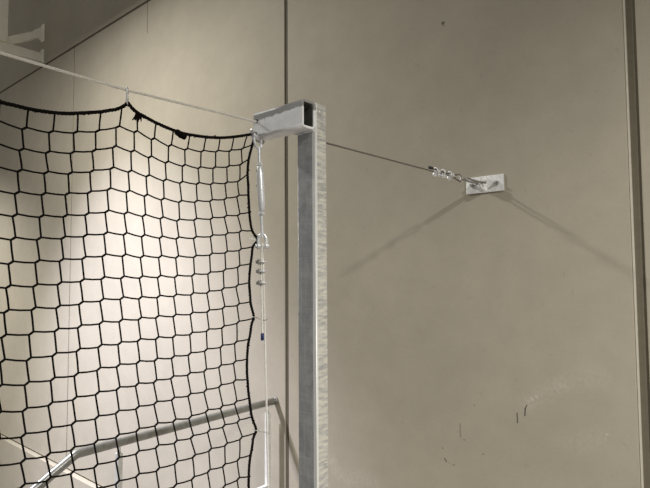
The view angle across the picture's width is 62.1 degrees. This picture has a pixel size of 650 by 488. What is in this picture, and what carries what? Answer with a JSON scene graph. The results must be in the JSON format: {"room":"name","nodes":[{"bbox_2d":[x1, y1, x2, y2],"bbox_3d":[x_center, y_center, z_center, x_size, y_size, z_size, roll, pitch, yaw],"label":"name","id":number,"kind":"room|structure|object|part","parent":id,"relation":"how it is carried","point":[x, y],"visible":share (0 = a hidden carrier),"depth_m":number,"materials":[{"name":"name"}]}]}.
{"room":"sports facility","nodes":[
{"label":"sports facility","id":0,"kind":"room"},
{"bbox_2d":[0,0,649,487],"bbox_3d":[-1.192,0.112,4.042,13.900,8.800,0.220,-3,-4,41],"label":"wall","id":1,"kind":"structure","parent":0,"point":[488,339],"depth_m":2.78,"materials":[{"name":"grey concrete"}]},
{"bbox_2d":[0,0,44,63],"bbox_3d":[-3.382,-2.947,5.011,0.090,2.155,1.500,-3,-4,41],"label":"wall bracket","id":2,"kind":"object","parent":1,"relation":"attached to","point":[7,43],"visible":0.97,"depth_m":5.32,"materials":[{"name":"grey metal"}]},
{"bbox_3d":[-2.888,-2.159,5.528,0.064,0.178,0.012,-3,-4,41],"label":"plate","id":3,"kind":"part","parent":2,"relation":"part of","materials":[{"name":"grey metal"}]},
{"bbox_2d":[1,434,101,486],"bbox_3d":[-3.365,2.067,5.766,8.200,0.013,0.024,-3,-4,41],"label":"trim","id":4,"kind":"structure","parent":1,"relation":"attached to","point":[1,434],"depth_m":5.01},
{"bbox_2d":[67,47,74,417],"bbox_3d":[-2.320,0.078,4.955,0.014,3.854,0.025,-3,-4,41],"label":"trim","id":5,"kind":"structure","parent":1,"relation":"attached to","point":[74,47],"depth_m":4.96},
{"bbox_2d":[0,0,150,92],"bbox_3d":[-1.239,-1.905,4.115,13.900,0.019,0.022,-3,-4,41],"label":"trim","id":6,"kind":"structure","parent":1,"relation":"attached to","point":[148,0],"depth_m":4.93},
{"bbox_2d":[147,2,147,32],"bbox_3d":[-1.383,-1.764,4.211,0.006,0.248,0.005,-3,-4,41],"label":"trim","id":7,"kind":"structure","parent":1,"relation":"attached to","point":[147,2],"depth_m":4.21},
{"bbox_2d":[285,0,288,487],"bbox_3d":[-0.210,-0.037,3.127,0.025,3.854,0.023,-3,-4,41],"label":"trim","id":8,"kind":"structure","parent":1,"relation":"attached to","point":[286,1],"depth_m":3.11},
{"bbox_2d":[466,174,503,194],"bbox_3d":[0.669,-0.258,2.305,0.170,0.071,0.066,-3,-4,41],"label":"anchor plate","id":9,"kind":"object","parent":1,"relation":"attached to","point":[494,183],"visible":0.96,"depth_m":2.31,"materials":[{"name":"metal"}]},
{"bbox_2d":[462,178,486,184],"bbox_3d":[0.616,-0.262,2.247,0.144,0.015,0.044,3,-4,-43],"label":"shackle","id":10,"kind":"object","parent":9,"relation":"attached to","point":[476,182],"visible":0.99,"depth_m":2.25,"materials":[{"name":"metal"}]},
{"bbox_2d":[623,0,649,487],"bbox_3d":[1.142,-0.111,1.963,0.031,3.854,0.031,-3,-4,41],"label":"trim","id":11,"kind":"structure","parent":1,"relation":"attached to","point":[629,4],"depth_m":1.95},
{"bbox_3d":[-0.366,1.723,-1.294,5.800,0.220,6.698,-3,-4,41],"label":"floor","id":12,"kind":"structure","parent":0,"visible":0},
{"bbox_2d":[29,397,277,487],"bbox_3d":[-1.071,1.324,2.185,0.043,0.974,2.409,-3,-4,41],"label":"handrail","id":13,"kind":"object","parent":12,"relation":"on","point":[66,462],"visible":0.81,"depth_m":2.49,"materials":[{"name":"grey metal"}]},
{"bbox_3d":[-0.909,1.372,2.368,0.028,0.895,0.022,-3,-4,41],"label":"rail post","id":14,"kind":"part","parent":13,"relation":"part of","materials":[{"name":"silver metal"}]},
{"bbox_3d":[-0.322,1.406,3.043,0.028,0.895,0.022,-3,-4,41],"label":"rail post","id":15,"kind":"part","parent":13,"relation":"part of","materials":[{"name":"grey metal"}]},
{"bbox_2d":[254,99,327,487],"bbox_3d":[-0.050,0.706,1.315,0.223,2.098,0.160,-3,-4,41],"label":"support post","id":16,"kind":"object","parent":12,"relation":"on","point":[304,118],"visible":0.98,"depth_m":1.31,"materials":[{"name":"metal"}]},
{"bbox_2d":[0,51,461,181],"bbox_3d":[-0.647,-0.337,0.852,0.043,0.041,3.611,-3,-4,41],"label":"cable","id":17,"kind":"object","parent":16,"relation":"attached to","point":[436,172],"visible":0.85,"depth_m":1.24,"materials":[{"name":"metal"}]},
{"bbox_2d":[126,86,128,105],"bbox_3d":[-0.409,-0.306,1.118,0.004,0.040,0.019,0,-3,-12],"label":"hook","id":18,"kind":"object","parent":17,"relation":"hanging from","point":[127,88],"visible":1,"depth_m":1.11,"materials":[{"name":"metal"}]},
{"bbox_2d":[0,99,256,487],"bbox_3d":[-0.752,0.668,0.660,0.016,1.976,1.798,-3,-4,41],"label":"safety net","id":19,"kind":"object","parent":17,"relation":"hanging from","point":[138,116],"visible":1,"depth_m":1.10,"materials":[{"name":"black fabric"}]},
{"bbox_3d":[-0.758,-0.285,0.714,0.012,0.067,1.762,-3,-4,41],"label":"cord","id":20,"kind":"part","parent":19,"relation":"part of","materials":[{"name":"black fabric"}]},
{"bbox_3d":[-0.177,0.701,1.321,0.011,1.974,0.044,-3,-4,41],"label":"cord","id":21,"kind":"part","parent":19,"relation":"part of","materials":[{"name":"fabric"}]},
{"bbox_2d":[250,128,269,248],"bbox_3d":[-0.164,-0.140,1.366,0.039,0.308,0.040,-3,-4,41],"label":"turnbuckle","id":22,"kind":"object","parent":16,"relation":"hanging from","point":[260,186],"visible":1,"depth_m":1.36,"materials":[{"name":"metal"}]},
{"bbox_3d":[-0.168,-0.218,1.380,0.012,0.061,0.009,-3,-4,41],"label":"threaded rod","id":23,"kind":"part","parent":22,"relation":"part of","materials":[{"name":"metal"}]},
{"bbox_3d":[-0.160,-0.054,1.365,0.013,0.078,0.009,-3,-4,41],"label":"threaded rod","id":24,"kind":"part","parent":22,"relation":"part of","materials":[{"name":"metal"}]},
{"bbox_2d":[256,243,268,487],"bbox_3d":[-0.136,0.865,1.302,0.076,1.739,0.028,-2,-3,24],"label":"vertical cable","id":25,"kind":"object","parent":22,"relation":"hanging from","point":[260,261],"visible":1,"depth_m":1.34,"materials":[{"name":"metal"}]},
{"bbox_3d":[-0.104,-0.308,1.355,0.172,0.068,0.046,-3,-4,41],"label":"arm","id":26,"kind":"part","parent":16,"relation":"part of","materials":[{"name":"metal"}]}
]}

